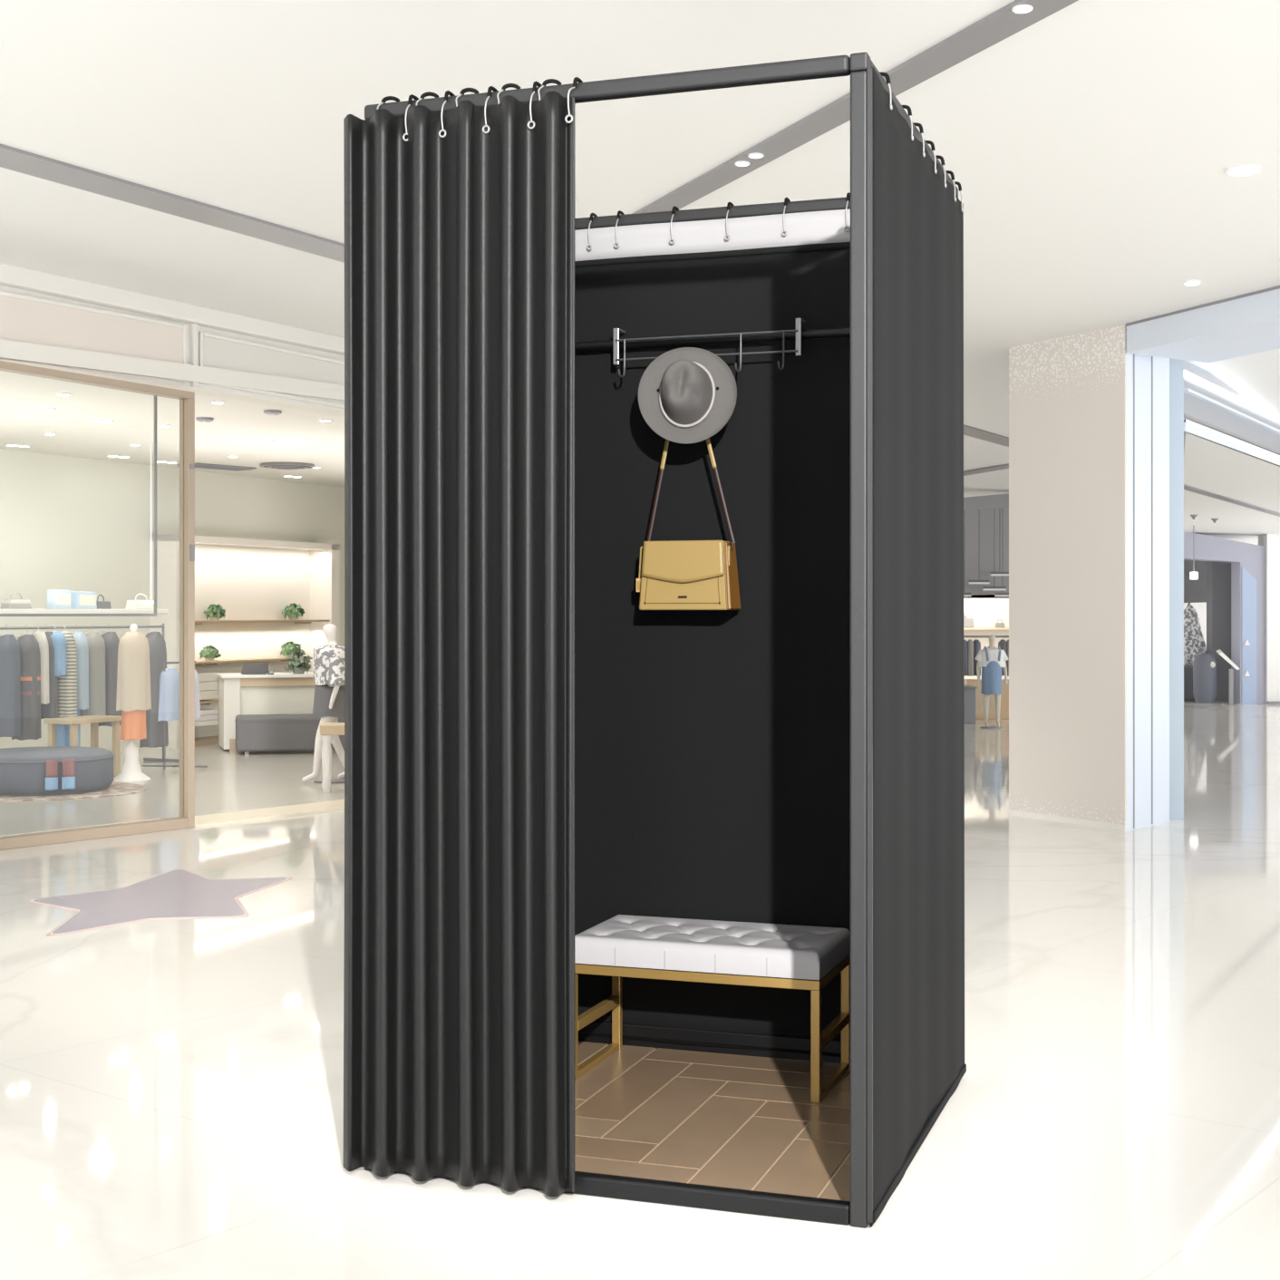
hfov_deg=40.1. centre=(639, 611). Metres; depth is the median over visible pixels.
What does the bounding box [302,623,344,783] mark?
mannequin
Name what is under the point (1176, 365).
wall
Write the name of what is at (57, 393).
recessed light
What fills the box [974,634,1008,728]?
mannequin
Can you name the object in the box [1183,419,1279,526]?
ceiling
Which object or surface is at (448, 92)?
curtain ring
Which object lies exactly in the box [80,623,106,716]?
cardigan
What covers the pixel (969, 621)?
shoulder bag
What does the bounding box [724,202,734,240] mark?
curtain ring
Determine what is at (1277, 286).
trim
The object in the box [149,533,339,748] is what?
shelving unit
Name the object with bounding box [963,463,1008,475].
trim
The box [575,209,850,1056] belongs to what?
curtain
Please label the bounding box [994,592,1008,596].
lamp
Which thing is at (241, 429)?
ceiling
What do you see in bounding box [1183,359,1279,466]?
wall
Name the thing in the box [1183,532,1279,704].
wall
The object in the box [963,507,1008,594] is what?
wall
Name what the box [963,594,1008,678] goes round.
wall
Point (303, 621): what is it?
wall shelf
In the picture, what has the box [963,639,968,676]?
jacket
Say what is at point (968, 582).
diffuser
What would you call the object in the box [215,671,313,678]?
countertop
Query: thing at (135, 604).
handbag
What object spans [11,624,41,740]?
dress
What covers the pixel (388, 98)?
curtain ring
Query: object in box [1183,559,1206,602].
wall
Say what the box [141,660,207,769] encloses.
stand
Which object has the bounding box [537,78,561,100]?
curtain ring
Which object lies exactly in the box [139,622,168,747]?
dress
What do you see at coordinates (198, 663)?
wall shelf
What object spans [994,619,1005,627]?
shoulder bag
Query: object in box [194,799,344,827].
trim
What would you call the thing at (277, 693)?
counter
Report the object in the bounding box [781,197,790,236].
curtain ring
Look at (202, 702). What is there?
wall shelf
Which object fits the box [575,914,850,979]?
cushion
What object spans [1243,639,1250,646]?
marker light
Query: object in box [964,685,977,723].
plinth
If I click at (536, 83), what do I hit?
curtain ring
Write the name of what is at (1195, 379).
light
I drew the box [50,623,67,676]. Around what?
shirt
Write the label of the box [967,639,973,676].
jacket
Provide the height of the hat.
0.223 m
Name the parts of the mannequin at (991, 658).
plate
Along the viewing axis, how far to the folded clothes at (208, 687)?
13.73 m
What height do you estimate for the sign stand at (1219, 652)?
0.627 m
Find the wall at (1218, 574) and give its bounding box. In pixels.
[1206,561,1231,701]
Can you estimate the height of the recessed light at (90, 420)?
0.009 m
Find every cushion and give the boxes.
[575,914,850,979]
[1210,661,1215,668]
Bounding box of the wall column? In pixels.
[1008,324,1169,831]
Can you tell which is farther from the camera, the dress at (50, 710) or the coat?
the dress at (50, 710)
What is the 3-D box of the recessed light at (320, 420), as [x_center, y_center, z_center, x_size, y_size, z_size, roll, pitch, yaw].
[-1.837,-1.117,10.236,0.074,0.009,0.075,0,0,39]
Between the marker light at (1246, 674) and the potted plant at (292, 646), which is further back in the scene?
the marker light at (1246, 674)
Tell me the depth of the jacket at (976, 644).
17.54 m
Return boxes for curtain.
[343,91,575,1196]
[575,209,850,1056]
[867,67,966,1226]
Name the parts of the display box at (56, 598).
panel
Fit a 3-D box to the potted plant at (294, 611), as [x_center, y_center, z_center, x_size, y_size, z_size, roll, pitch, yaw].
[-2.945,-0.006,14.927,0.178,0.146,0.214,0,0,8]
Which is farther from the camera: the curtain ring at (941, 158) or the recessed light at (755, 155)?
the recessed light at (755, 155)
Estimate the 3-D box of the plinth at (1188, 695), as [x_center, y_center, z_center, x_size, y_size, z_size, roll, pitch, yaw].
[6.445,0.838,20.900,0.820,0.420,0.400,0,0,0]
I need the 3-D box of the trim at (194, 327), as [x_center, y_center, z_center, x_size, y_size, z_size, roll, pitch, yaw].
[-2.180,-1.251,8.569,0.030,0.310,0.027,0,0,39]
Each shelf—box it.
[0,442,167,613]
[194,619,329,624]
[194,660,212,665]
[199,699,218,704]
[200,657,312,664]
[963,627,1008,629]
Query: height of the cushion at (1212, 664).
0.080 m
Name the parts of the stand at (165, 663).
post, rail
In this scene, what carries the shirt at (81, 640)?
hanging from the clothes rack at (162, 625)
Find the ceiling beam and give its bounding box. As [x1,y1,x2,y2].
[1126,288,1279,363]
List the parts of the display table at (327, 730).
leg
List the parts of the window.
frame, frame, frame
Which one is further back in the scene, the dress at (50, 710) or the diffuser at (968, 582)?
the diffuser at (968, 582)
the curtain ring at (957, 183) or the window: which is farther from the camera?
the window
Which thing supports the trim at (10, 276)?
attached to the wall at (219, 353)
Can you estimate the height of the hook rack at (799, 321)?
0.120 m
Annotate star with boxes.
[27,868,291,936]
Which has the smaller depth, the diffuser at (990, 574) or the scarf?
the scarf
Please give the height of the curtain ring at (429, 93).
0.044 m
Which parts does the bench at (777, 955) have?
leg, floor rail, leg, seat, seat frame, leg, floor rail, leg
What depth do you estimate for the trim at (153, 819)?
8.29 m
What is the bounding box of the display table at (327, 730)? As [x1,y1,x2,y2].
[320,722,344,792]
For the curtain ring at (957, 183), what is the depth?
3.91 m
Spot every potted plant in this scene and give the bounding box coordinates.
[198,645,221,660]
[203,603,225,620]
[280,640,300,657]
[281,602,305,620]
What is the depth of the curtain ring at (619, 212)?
4.18 m
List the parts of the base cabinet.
door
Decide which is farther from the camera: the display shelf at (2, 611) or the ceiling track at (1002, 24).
the display shelf at (2, 611)
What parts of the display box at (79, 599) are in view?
panel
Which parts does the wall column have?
skirting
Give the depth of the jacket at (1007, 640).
17.53 m
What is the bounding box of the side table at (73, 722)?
[43,715,121,775]
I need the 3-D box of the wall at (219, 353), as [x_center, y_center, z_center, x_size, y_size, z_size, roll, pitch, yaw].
[-1.650,-1.332,9.373,0.177,0.839,10.400,0,0,39]
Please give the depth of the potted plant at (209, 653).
13.85 m
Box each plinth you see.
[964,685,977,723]
[1183,664,1194,700]
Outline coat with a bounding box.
[0,624,20,736]
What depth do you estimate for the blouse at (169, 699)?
11.41 m
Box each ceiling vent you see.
[177,462,256,471]
[259,462,315,469]
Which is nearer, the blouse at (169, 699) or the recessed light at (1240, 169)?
the recessed light at (1240, 169)
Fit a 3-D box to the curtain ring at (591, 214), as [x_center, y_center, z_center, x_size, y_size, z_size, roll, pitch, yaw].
[-0.112,-0.914,4.228,0.014,0.096,0.061,0,0,19]
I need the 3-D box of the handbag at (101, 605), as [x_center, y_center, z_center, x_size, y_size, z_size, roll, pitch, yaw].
[-3.438,-0.065,11.177,0.080,0.094,0.111,0,0,26]
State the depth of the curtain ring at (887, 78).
3.12 m
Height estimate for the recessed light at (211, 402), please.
0.009 m
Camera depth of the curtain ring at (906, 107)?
3.32 m
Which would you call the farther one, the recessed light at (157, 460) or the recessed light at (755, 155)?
the recessed light at (157, 460)
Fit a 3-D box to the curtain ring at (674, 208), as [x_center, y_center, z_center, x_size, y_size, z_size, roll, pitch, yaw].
[0.084,-0.914,4.160,0.014,0.096,0.061,0,0,19]
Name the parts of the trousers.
trouser leg, trouser leg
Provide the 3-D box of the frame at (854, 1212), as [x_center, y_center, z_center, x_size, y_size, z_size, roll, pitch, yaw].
[0.103,0.048,3.625,0.958,2.000,1.043,0,0,19]
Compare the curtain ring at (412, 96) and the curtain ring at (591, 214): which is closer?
the curtain ring at (412, 96)
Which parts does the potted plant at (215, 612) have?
pot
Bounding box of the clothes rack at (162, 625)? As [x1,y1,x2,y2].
[0,623,179,762]
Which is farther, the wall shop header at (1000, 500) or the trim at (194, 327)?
the wall shop header at (1000, 500)
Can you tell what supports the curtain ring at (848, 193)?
hanging from the frame at (854, 1212)
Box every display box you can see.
[46,589,71,609]
[70,591,96,609]
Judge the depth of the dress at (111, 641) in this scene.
11.68 m
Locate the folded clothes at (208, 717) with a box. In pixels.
[194,708,217,727]
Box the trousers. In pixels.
[48,623,80,746]
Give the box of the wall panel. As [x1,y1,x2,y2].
[0,295,182,363]
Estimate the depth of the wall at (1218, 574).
20.50 m
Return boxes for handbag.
[0,591,31,609]
[96,594,111,609]
[125,593,154,609]
[636,437,740,610]
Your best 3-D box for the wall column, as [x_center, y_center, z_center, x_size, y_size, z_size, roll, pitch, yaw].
[2.279,-0.167,8.918,0.511,2.430,0.973,0,0,-31]
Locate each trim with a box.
[0,263,344,355]
[0,290,186,382]
[0,818,158,836]
[190,323,198,387]
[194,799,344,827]
[198,330,344,408]
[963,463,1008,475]
[1125,285,1279,326]
[1183,484,1279,516]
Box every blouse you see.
[157,660,179,721]
[194,669,200,719]
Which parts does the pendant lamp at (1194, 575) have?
lamp shade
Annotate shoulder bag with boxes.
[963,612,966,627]
[966,614,974,627]
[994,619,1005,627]
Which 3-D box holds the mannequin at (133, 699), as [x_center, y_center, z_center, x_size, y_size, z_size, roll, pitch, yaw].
[-3.160,0.558,10.898,0.236,0.968,0.238,0,0,26]
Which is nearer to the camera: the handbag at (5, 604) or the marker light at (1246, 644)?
the handbag at (5, 604)
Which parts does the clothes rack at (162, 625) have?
rail, post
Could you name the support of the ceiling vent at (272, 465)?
in the ceiling at (241, 429)
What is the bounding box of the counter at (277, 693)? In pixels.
[215,671,316,751]
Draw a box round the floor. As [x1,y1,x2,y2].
[0,700,1279,1279]
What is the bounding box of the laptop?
[241,663,268,674]
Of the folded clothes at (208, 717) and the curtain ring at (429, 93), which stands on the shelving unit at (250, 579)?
the folded clothes at (208, 717)
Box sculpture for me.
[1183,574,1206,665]
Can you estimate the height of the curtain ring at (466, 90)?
0.068 m
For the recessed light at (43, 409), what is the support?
in the ceiling at (241, 429)
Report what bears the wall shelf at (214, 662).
attached to the shelving unit at (250, 579)
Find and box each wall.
[0,284,344,416]
[0,448,344,751]
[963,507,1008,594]
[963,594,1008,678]
[1169,358,1183,819]
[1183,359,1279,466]
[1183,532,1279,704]
[1183,559,1206,602]
[1183,602,1206,646]
[1206,561,1231,701]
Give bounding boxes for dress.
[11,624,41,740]
[40,623,58,718]
[58,623,77,717]
[98,623,121,726]
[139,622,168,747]
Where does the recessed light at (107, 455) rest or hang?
in the ceiling at (241, 429)
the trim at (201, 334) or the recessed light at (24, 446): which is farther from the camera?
the recessed light at (24, 446)
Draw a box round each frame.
[0,395,156,616]
[363,51,958,1228]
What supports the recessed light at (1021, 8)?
attached to the ceiling track at (1002, 24)
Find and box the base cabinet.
[964,678,1008,719]
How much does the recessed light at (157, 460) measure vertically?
0.009 m
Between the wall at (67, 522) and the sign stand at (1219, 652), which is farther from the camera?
the sign stand at (1219, 652)
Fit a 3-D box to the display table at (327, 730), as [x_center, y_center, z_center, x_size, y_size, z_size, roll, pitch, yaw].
[-1.619,0.847,10.260,0.500,0.390,0.220,0,0,-11]
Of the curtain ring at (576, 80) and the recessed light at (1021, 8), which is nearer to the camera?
the curtain ring at (576, 80)
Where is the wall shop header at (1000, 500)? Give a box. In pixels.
[963,493,1008,510]
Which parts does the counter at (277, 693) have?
panel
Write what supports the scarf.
on the pouf
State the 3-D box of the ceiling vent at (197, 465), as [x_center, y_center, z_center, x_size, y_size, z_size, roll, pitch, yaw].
[-3.248,-1.113,13.478,0.240,0.018,0.560,0,0,39]
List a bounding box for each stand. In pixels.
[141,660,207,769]
[1216,649,1240,706]
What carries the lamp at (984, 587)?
hanging from the ceiling at (1090, 148)
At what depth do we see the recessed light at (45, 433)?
10.99 m
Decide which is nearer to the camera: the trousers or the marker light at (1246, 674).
the trousers
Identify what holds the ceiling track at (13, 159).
attached to the ceiling at (1090, 148)
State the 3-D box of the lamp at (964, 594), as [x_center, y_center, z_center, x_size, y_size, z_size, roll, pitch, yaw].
[3.202,-0.612,17.300,0.125,0.926,0.060,0,0,0]
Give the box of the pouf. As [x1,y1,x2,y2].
[0,746,115,795]
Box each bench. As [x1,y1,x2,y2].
[235,713,344,755]
[575,914,850,1103]
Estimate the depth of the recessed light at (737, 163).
5.81 m
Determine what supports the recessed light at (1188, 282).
in the ceiling at (1090, 148)
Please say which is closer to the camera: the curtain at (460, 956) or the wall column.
the curtain at (460, 956)
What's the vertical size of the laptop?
0.085 m
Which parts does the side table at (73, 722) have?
leg, leg, leg, leg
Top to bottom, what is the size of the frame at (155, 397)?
1.143 m
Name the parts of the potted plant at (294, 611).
pot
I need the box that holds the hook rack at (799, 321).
[613,318,805,378]
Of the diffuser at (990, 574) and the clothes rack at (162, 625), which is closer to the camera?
the clothes rack at (162, 625)
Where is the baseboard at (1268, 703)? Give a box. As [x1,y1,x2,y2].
[1267,701,1279,704]
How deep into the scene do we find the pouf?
9.93 m
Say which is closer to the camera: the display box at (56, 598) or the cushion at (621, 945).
the cushion at (621, 945)
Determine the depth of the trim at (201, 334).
8.92 m
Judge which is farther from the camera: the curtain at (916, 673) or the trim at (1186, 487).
the trim at (1186, 487)
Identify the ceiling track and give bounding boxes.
[0,144,1008,446]
[632,0,1078,213]
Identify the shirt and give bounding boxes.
[31,623,49,704]
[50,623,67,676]
[71,623,88,709]
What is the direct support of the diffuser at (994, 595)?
attached to the lamp at (996, 594)
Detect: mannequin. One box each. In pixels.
[113,623,151,781]
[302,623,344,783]
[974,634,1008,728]
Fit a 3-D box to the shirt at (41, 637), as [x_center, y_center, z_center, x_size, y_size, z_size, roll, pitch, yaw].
[-3.821,0.332,11.142,0.160,0.508,0.071,0,0,26]
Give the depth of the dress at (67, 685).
11.26 m
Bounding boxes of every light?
[5,444,30,447]
[41,407,56,410]
[43,432,56,435]
[56,392,70,396]
[87,418,116,423]
[106,455,130,457]
[156,460,177,463]
[158,424,171,426]
[210,400,224,404]
[282,475,302,477]
[319,418,331,421]
[734,161,750,166]
[747,152,764,158]
[1011,4,1033,13]
[1183,280,1201,285]
[1183,369,1279,422]
[1225,164,1260,175]
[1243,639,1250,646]
[1243,669,1250,677]
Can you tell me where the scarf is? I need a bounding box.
[45,758,75,790]
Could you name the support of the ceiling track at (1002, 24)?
attached to the ceiling at (1090, 148)
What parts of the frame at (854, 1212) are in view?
rail, rail, post, rail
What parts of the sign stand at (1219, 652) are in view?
plate, post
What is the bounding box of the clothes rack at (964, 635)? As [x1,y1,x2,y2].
[963,635,1008,637]
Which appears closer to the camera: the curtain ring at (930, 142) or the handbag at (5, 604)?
the curtain ring at (930, 142)
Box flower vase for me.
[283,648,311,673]
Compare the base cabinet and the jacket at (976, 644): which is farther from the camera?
the jacket at (976, 644)
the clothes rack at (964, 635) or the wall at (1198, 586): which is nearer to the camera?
the clothes rack at (964, 635)
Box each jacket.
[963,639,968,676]
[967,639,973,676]
[973,639,980,676]
[998,639,1007,676]
[1005,639,1008,676]
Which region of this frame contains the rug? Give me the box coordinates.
[0,782,147,801]
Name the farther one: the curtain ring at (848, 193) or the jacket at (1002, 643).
the jacket at (1002, 643)
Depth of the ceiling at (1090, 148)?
5.49 m
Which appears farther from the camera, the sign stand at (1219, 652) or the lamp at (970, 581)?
the sign stand at (1219, 652)
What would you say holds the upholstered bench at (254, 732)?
on the floor
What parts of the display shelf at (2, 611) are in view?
suspension rod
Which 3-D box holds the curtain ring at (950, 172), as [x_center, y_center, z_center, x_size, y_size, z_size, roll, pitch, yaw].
[0.663,-0.927,3.821,0.053,0.070,0.010,0,0,19]
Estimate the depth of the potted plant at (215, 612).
13.92 m
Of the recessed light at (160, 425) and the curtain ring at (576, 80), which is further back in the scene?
the recessed light at (160, 425)
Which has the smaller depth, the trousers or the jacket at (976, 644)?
the trousers
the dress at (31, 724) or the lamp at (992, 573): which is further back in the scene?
the lamp at (992, 573)
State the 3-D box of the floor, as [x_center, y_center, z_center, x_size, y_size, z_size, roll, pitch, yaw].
[0.000,1.092,11.400,19.000,0.112,25.200,0,0,0]
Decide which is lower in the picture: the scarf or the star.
the star
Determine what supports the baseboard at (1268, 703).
attached to the wall at (1251, 557)
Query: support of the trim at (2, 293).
attached to the wall at (219, 353)
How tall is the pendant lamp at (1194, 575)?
0.584 m
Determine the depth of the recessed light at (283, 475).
14.42 m
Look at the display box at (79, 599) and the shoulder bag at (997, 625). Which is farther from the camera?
the shoulder bag at (997, 625)
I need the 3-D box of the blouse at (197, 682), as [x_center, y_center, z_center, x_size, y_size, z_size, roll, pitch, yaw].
[-2.997,0.516,11.636,0.127,0.393,0.201,0,0,26]
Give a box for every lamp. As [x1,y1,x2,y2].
[963,592,971,596]
[968,580,989,583]
[982,586,1006,590]
[989,572,1008,575]
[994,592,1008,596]
[1190,525,1198,579]
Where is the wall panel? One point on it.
(21, 320)
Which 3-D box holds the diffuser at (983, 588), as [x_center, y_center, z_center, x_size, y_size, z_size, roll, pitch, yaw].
[3.498,-0.221,17.300,0.215,0.018,0.060,0,0,0]
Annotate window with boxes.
[0,360,194,850]
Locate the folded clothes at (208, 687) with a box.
[197,671,217,699]
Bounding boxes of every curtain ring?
[377,96,399,109]
[402,94,418,141]
[415,91,439,105]
[438,90,455,137]
[455,87,479,106]
[482,86,498,134]
[496,83,520,104]
[526,81,542,129]
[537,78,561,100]
[564,77,582,123]
[586,213,597,250]
[613,210,624,248]
[669,205,678,244]
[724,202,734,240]
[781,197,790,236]
[843,192,850,232]
[879,72,892,110]
[901,105,913,140]
[912,122,925,157]
[925,140,937,174]
[935,155,946,187]
[945,170,956,202]
[954,181,963,212]
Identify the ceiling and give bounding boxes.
[0,0,1279,544]
[0,339,344,487]
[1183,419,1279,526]
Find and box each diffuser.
[968,581,989,583]
[982,588,1006,590]
[989,573,1008,575]
[994,594,1008,596]
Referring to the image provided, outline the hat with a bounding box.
[638,347,736,444]
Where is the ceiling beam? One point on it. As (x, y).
(1250, 324)
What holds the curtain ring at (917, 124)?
hanging from the frame at (854, 1212)
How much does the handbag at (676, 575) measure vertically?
0.573 m
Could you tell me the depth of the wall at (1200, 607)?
22.90 m
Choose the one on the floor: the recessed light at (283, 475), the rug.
the rug
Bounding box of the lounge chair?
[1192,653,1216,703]
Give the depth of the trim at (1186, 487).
14.55 m
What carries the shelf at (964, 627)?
attached to the wall at (985, 612)
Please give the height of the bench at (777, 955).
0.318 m

